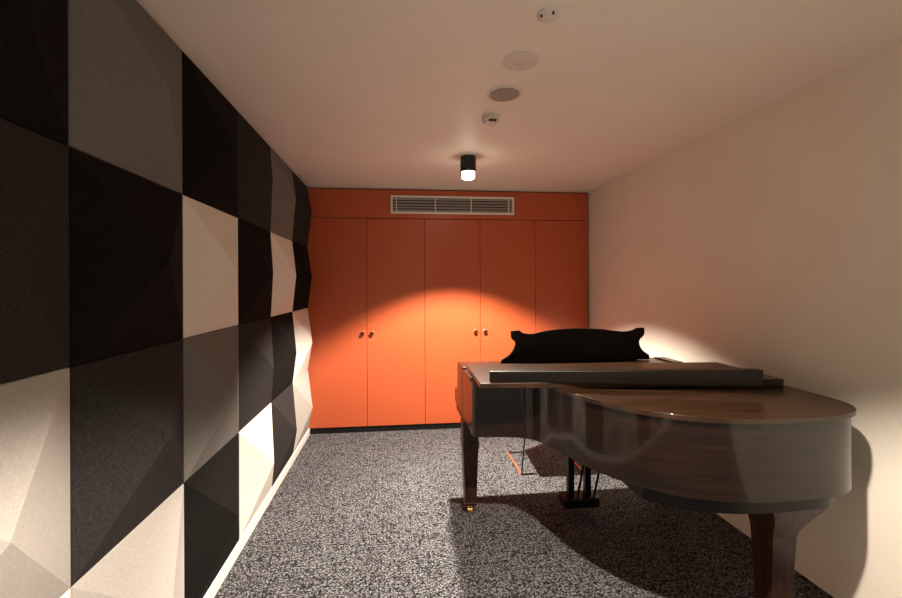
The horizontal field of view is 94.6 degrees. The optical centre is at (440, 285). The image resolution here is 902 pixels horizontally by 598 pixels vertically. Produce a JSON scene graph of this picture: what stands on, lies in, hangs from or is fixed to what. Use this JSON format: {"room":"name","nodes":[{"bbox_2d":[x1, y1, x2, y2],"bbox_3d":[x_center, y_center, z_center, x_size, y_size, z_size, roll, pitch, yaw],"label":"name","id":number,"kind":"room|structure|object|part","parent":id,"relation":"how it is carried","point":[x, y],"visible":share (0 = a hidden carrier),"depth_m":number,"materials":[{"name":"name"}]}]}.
{"room":"music room","nodes":[
{"label":"music room","id":0,"kind":"room"},
{"bbox_2d":[136,0,901,192],"bbox_3d":[0.471,-1.039,0.907,3.143,0.100,8.306,0,0,-6],"label":"ceiling","id":1,"kind":"structure","parent":0,"point":[348,94],"depth_m":1.93,"materials":[{"name":"paint"}]},
{"bbox_2d":[460,155,475,179],"bbox_3d":[0.211,-0.902,3.199,0.120,0.172,0.120,0,0,-6],"label":"ceiling spotlight","id":2,"kind":"object","parent":1,"relation":"attached to","point":[467,162],"visible":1,"depth_m":3.15,"materials":[{"name":"black metal"}]},
{"bbox_3d":[0.211,-0.851,3.199,0.099,0.071,0.099,0,0,-6],"label":"lamp glass","id":3,"kind":"part","parent":2,"relation":"part of","materials":[{"name":"white glass"}]},
{"bbox_2d":[482,113,499,126],"bbox_3d":[0.296,-0.965,2.440,0.106,0.046,0.106,0,0,-6],"label":"sensor","id":4,"kind":"object","parent":1,"relation":"attached to","point":[491,119],"visible":1,"depth_m":2.40,"materials":[{"name":"white plastic"}]},
{"bbox_2d":[486,85,522,101],"bbox_3d":[0.329,-0.984,2.142,0.184,0.010,0.184,0,0,-6],"label":"ceiling speaker","id":5,"kind":"object","parent":1,"relation":"attached to","point":[502,93],"visible":1,"depth_m":2.12,"materials":[{"name":"white plastic"}]},
{"bbox_2d":[489,88,519,101],"bbox_3d":[0.329,-0.981,2.142,0.154,0.004,0.154,0,0,-6],"label":"grille","id":6,"kind":"object","parent":5,"relation":"attached to","point":[495,94],"depth_m":2.13,"materials":[{"name":"grey"}]},
{"bbox_2d":[502,51,538,70],"bbox_3d":[0.351,-0.976,1.832,0.160,0.026,0.160,0,0,-6],"label":"ceiling speaker","id":7,"kind":"object","parent":1,"relation":"attached to","point":[519,60],"visible":1,"depth_m":1.82,"materials":[{"name":"white plastic"}]},
{"bbox_2d":[537,6,558,22],"bbox_3d":[0.391,-0.978,1.513,0.080,0.022,0.080,0,0,-6],"label":"smoke detector","id":8,"kind":"object","parent":1,"relation":"attached to","point":[548,14],"visible":1,"depth_m":1.49,"materials":[{"name":"white plastic"}]},
{"bbox_2d":[214,428,833,597],"bbox_3d":[0.483,1.527,0.907,3.143,0.100,8.306,0,0,-6],"label":"floor","id":9,"kind":"structure","parent":0,"point":[380,514],"depth_m":2.48,"materials":[{"name":"carpet"}]},
{"bbox_2d":[307,188,587,433],"bbox_3d":[0.091,0.248,4.585,2.929,2.462,0.650,0,0,-6],"label":"cupboard","id":10,"kind":"object","parent":9,"relation":"on","point":[396,301],"visible":0.93,"depth_m":4.26,"materials":[{"name":"orange laminate"}]},
{"bbox_3d":[-1.041,0.374,4.182,0.590,2.097,0.022,0,0,-6],"label":"door","id":11,"kind":"part","parent":10,"relation":"part of","materials":[{"name":"orange paint"}]},
{"bbox_3d":[-0.454,0.371,4.243,0.582,2.097,0.022,0,0,-6],"label":"door","id":12,"kind":"part","parent":10,"relation":"part of","materials":[{"name":"orange paint"}]},
{"bbox_3d":[0.116,-0.831,4.302,2.927,0.289,0.022,0,0,-6],"label":"bulkhead panel","id":13,"kind":"part","parent":10,"relation":"part of","materials":[{"name":"orange paint"}]},
{"bbox_3d":[0.125,0.368,4.303,0.573,2.097,0.022,0,0,-6],"label":"door","id":14,"kind":"part","parent":10,"relation":"part of","materials":[{"name":"orange paint"}]},
{"bbox_2d":[391,195,513,214],"bbox_3d":[0.130,-0.825,4.282,1.279,0.183,0.020,0,0,-6],"label":"air vent","id":15,"kind":"object","parent":10,"relation":"attached to","point":[400,204],"visible":1,"depth_m":4.28,"materials":[{"name":"white metal"}]},
{"bbox_3d":[0.707,0.365,4.363,0.589,2.097,0.022,0,0,-6],"label":"door","id":16,"kind":"part","parent":10,"relation":"part of","materials":[{"name":"orange paint"}]},
{"bbox_3d":[1.289,0.363,4.423,0.575,2.097,0.022,0,0,-6],"label":"door","id":17,"kind":"part","parent":10,"relation":"part of","materials":[{"name":"orange paint"}]},
{"bbox_2d":[507,438,581,474],"bbox_3d":[0.875,1.224,3.495,0.550,0.499,0.543,0,0,-6],"label":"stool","id":18,"kind":"object","parent":9,"relation":"on","point":[521,471],"visible":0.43,"depth_m":3.25,"materials":[{"name":"orange metal"}]},
{"bbox_3d":[0.610,1.469,3.450,0.012,0.012,0.420,0,0,-6],"label":"floor rail","id":19,"kind":"part","parent":18,"relation":"part of","materials":[{"name":"orange metal"}]},
{"bbox_3d":[0.650,1.247,3.244,0.052,0.446,0.012,0,0,-6],"label":"leg","id":20,"kind":"part","parent":18,"relation":"part of","materials":[{"name":"silver metal"}]},
{"bbox_2d":[455,327,855,597],"bbox_3d":[0.924,0.885,2.296,1.521,1.178,1.542,0,0,-6],"label":"grand piano","id":21,"kind":"object","parent":9,"relation":"on","point":[774,453],"visible":0.96,"depth_m":1.77,"materials":[{"name":"brown wood"}]},
{"bbox_3d":[0.189,1.147,2.708,0.108,0.542,0.108,0,0,-6],"label":"leg","id":22,"kind":"part","parent":21,"relation":"part of","materials":[{"name":"brown wood"}]},
{"bbox_2d":[469,357,668,363],"bbox_3d":[0.876,0.531,2.735,1.342,0.018,0.420,0,0,-6],"label":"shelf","id":23,"kind":"object","parent":21,"relation":"attached to","point":[611,359],"depth_m":2.84,"materials":[{"name":"brown wood"}]},
{"bbox_3d":[0.904,1.122,2.727,0.154,0.499,0.040,0,0,-6],"label":"lyre post","id":24,"kind":"part","parent":21,"relation":"part of","materials":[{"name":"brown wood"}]},
{"bbox_2d":[489,368,763,385],"bbox_3d":[0.851,0.429,1.993,1.226,0.091,0.047,0,0,9],"label":"batten","id":25,"kind":"object","parent":21,"relation":"on","point":[711,376],"visible":1,"depth_m":1.95,"materials":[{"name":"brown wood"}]},
{"bbox_3d":[0.951,0.510,2.017,1.521,0.020,0.982,0,0,-6],"label":"lid","id":26,"kind":"part","parent":21,"relation":"part of","materials":[{"name":"brown wood"}]},
{"bbox_3d":[1.225,0.852,2.027,0.847,0.072,0.818,0,0,-6],"label":"frame","id":27,"kind":"part","parent":21,"relation":"part of","materials":[{"name":"brown wood"}]},
{"bbox_3d":[1.497,1.149,1.828,0.276,0.526,0.180,0,0,-6],"label":"leg","id":28,"kind":"part","parent":21,"relation":"part of","materials":[{"name":"brown wood"}]},
{"bbox_2d":[587,40,901,597],"bbox_3d":[1.990,0.237,1.064,0.100,2.466,8.106,0,0,-6],"label":"wall","id":29,"kind":"structure","parent":0,"point":[770,240],"depth_m":2.11,"materials":[{"name":"white paint"}]},
{"bbox_3d":[-1.037,0.251,0.750,0.100,2.466,8.106,0,0,-6],"label":"wall","id":30,"kind":"structure","parent":0,"visible":0},
{"bbox_2d":[0,0,68,144],"bbox_3d":[-0.937,-0.679,0.836,0.122,0.598,0.598,0,0,-6],"label":"acoustic panel","id":31,"kind":"object","parent":30,"relation":"attached to","point":[33,33],"visible":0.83,"depth_m":0.98,"materials":[{"name":"black fabric"}]},
{"bbox_2d":[0,118,69,382],"bbox_3d":[-0.934,-0.079,0.836,0.122,0.598,0.598,0,0,-6],"label":"acoustic panel","id":32,"kind":"object","parent":30,"relation":"attached to","point":[34,167],"visible":1,"depth_m":0.96,"materials":[{"name":"grey fabric"}]},
{"bbox_2d":[0,367,70,597],"bbox_3d":[-0.932,0.521,0.836,0.122,0.598,0.598,0,0,-6],"label":"acoustic panel","id":33,"kind":"object","parent":30,"relation":"attached to","point":[35,562],"visible":0.9,"depth_m":0.96,"materials":[{"name":"white fabric"}]},
{"bbox_2d":[60,589,70,597],"bbox_3d":[-0.929,1.121,0.836,0.122,0.598,0.598,0,0,-6],"label":"acoustic panel","id":34,"kind":"object","parent":30,"relation":"attached to","point":[67,594],"visible":0.67,"depth_m":1.11,"materials":[{"name":"white fabric"}]},
{"bbox_2d":[66,0,181,193],"bbox_3d":[-0.999,-0.679,1.433,0.122,0.598,0.598,0,0,-6],"label":"acoustic panel","id":35,"kind":"object","parent":30,"relation":"attached to","point":[125,71],"visible":0.87,"depth_m":1.30,"materials":[{"name":"grey fabric"}]},
{"bbox_2d":[69,147,182,365],"bbox_3d":[-0.996,-0.079,1.433,0.122,0.598,0.598,0,0,-6],"label":"acoustic panel","id":36,"kind":"object","parent":30,"relation":"attached to","point":[126,228],"visible":0.88,"depth_m":1.28,"materials":[{"name":"black fabric"}]},
{"bbox_2d":[69,484,183,597],"bbox_3d":[-0.991,1.121,1.433,0.122,0.598,0.598,0,0,-6],"label":"acoustic panel","id":37,"kind":"object","parent":30,"relation":"attached to","point":[148,562],"visible":0.83,"depth_m":1.41,"materials":[{"name":"white fabric"}]},
{"bbox_2d":[69,339,183,585],"bbox_3d":[-0.994,0.521,1.433,0.122,0.598,0.598,0,0,-6],"label":"acoustic panel","id":38,"kind":"object","parent":30,"relation":"attached to","point":[127,411],"visible":0.85,"depth_m":1.28,"materials":[{"name":"grey fabric"}]},
{"bbox_2d":[182,195,237,337],"bbox_3d":[-1.058,-0.079,2.030,0.122,0.598,0.598,0,0,-6],"label":"acoustic panel","id":39,"kind":"object","parent":30,"relation":"attached to","point":[210,234],"visible":0.88,"depth_m":1.87,"materials":[{"name":"white fabric"}]},
{"bbox_2d":[182,51,237,216],"bbox_3d":[-1.061,-0.679,2.030,0.122,0.598,0.598,0,0,-6],"label":"acoustic panel","id":40,"kind":"object","parent":30,"relation":"attached to","point":[209,120],"visible":0.85,"depth_m":1.88,"materials":[{"name":"black fabric"}]},
{"bbox_2d":[183,433,238,597],"bbox_3d":[-1.052,1.121,2.030,0.122,0.598,0.598,0,0,-6],"label":"acoustic panel","id":41,"kind":"object","parent":30,"relation":"attached to","point":[211,494],"visible":0.83,"depth_m":1.88,"materials":[{"name":"black fabric"}]},
{"bbox_2d":[183,325,238,481],"bbox_3d":[-1.055,0.521,2.030,0.122,0.598,0.598,0,0,-6],"label":"acoustic panel","id":42,"kind":"object","parent":30,"relation":"attached to","point":[210,359],"visible":0.85,"depth_m":1.88,"materials":[{"name":"grey fabric"}]},
{"bbox_2d":[236,111,272,230],"bbox_3d":[-1.123,-0.678,2.627,0.122,0.598,0.598,0,0,-6],"label":"acoustic panel","id":43,"kind":"object","parent":30,"relation":"attached to","point":[255,177],"visible":0.81,"depth_m":2.47,"materials":[{"name":"grey fabric"}]},
{"bbox_2d":[238,218,272,324],"bbox_3d":[-1.120,-0.079,2.627,0.122,0.598,0.598,0,0,-6],"label":"acoustic panel","id":44,"kind":"object","parent":30,"relation":"attached to","point":[255,264],"visible":0.88,"depth_m":2.47,"materials":[{"name":"black fabric"}]},
{"bbox_2d":[238,403,273,538],"bbox_3d":[-1.114,1.121,2.627,0.122,0.598,0.598,0,0,-6],"label":"acoustic panel","id":45,"kind":"object","parent":30,"relation":"attached to","point":[256,451],"visible":0.77,"depth_m":2.47,"materials":[{"name":"white fabric"}]},
{"bbox_2d":[238,317,273,430],"bbox_3d":[-1.117,0.521,2.627,0.122,0.598,0.598,0,0,-6],"label":"acoustic panel","id":46,"kind":"object","parent":30,"relation":"attached to","point":[255,349],"visible":0.81,"depth_m":2.47,"materials":[{"name":"grey fabric"}]},
{"bbox_2d":[203,429,309,597],"bbox_3d":[-0.932,1.453,0.434,0.031,0.062,7.457,0,0,-6],"label":"baseboard","id":47,"kind":"structure","parent":30,"relation":"attached to","point":[214,587],"depth_m":2.47,"materials":[{"name":"white paint"}]},
{"bbox_2d":[269,147,295,240],"bbox_3d":[-1.185,-0.678,3.224,0.122,0.598,0.598,0,0,-6],"label":"acoustic panel","id":48,"kind":"object","parent":30,"relation":"attached to","point":[283,191],"visible":0.77,"depth_m":3.07,"materials":[{"name":"grey fabric"}]},
{"bbox_2d":[271,232,295,316],"bbox_3d":[-1.182,-0.078,3.224,0.122,0.598,0.598,0,0,-6],"label":"acoustic panel","id":49,"kind":"object","parent":30,"relation":"attached to","point":[284,272],"visible":0.85,"depth_m":3.08,"materials":[{"name":"white fabric"}]},
{"bbox_2d":[271,383,296,485],"bbox_3d":[-1.176,1.122,3.224,0.122,0.598,0.598,0,0,-6],"label":"acoustic panel","id":50,"kind":"object","parent":30,"relation":"attached to","point":[284,426],"visible":0.77,"depth_m":3.08,"materials":[{"name":"grey fabric"}]},
{"bbox_2d":[271,312,296,401],"bbox_3d":[-1.179,0.522,3.224,0.122,0.598,0.598,0,0,-6],"label":"acoustic panel","id":51,"kind":"object","parent":30,"relation":"attached to","point":[282,325],"visible":0.85,"depth_m":3.08,"materials":[{"name":"black fabric"}]},
{"bbox_2d":[292,308,311,381],"bbox_3d":[-1.241,0.522,3.820,0.122,0.598,0.598,0,0,-6],"label":"acoustic panel","id":52,"kind":"object","parent":30,"relation":"attached to","point":[303,338],"visible":0.81,"depth_m":3.68,"materials":[{"name":"white fabric"}]},
{"bbox_2d":[292,241,311,311],"bbox_3d":[-1.244,-0.078,3.820,0.122,0.598,0.598,0,0,-6],"label":"acoustic panel","id":53,"kind":"object","parent":30,"relation":"attached to","point":[301,257],"visible":0.85,"depth_m":3.69,"materials":[{"name":"black fabric"}]},
{"bbox_2d":[292,171,311,246],"bbox_3d":[-1.246,-0.678,3.820,0.122,0.598,0.598,0,0,-6],"label":"acoustic panel","id":54,"kind":"object","parent":30,"relation":"attached to","point":[302,215],"visible":0.81,"depth_m":3.68,"materials":[{"name":"grey fabric"}]},
{"bbox_2d":[293,369,312,452],"bbox_3d":[-1.238,1.122,3.820,0.122,0.598,0.598,0,0,-6],"label":"acoustic panel","id":55,"kind":"object","parent":30,"relation":"attached to","point":[302,398],"visible":0.73,"depth_m":3.68,"materials":[{"name":"white fabric"}]}
]}

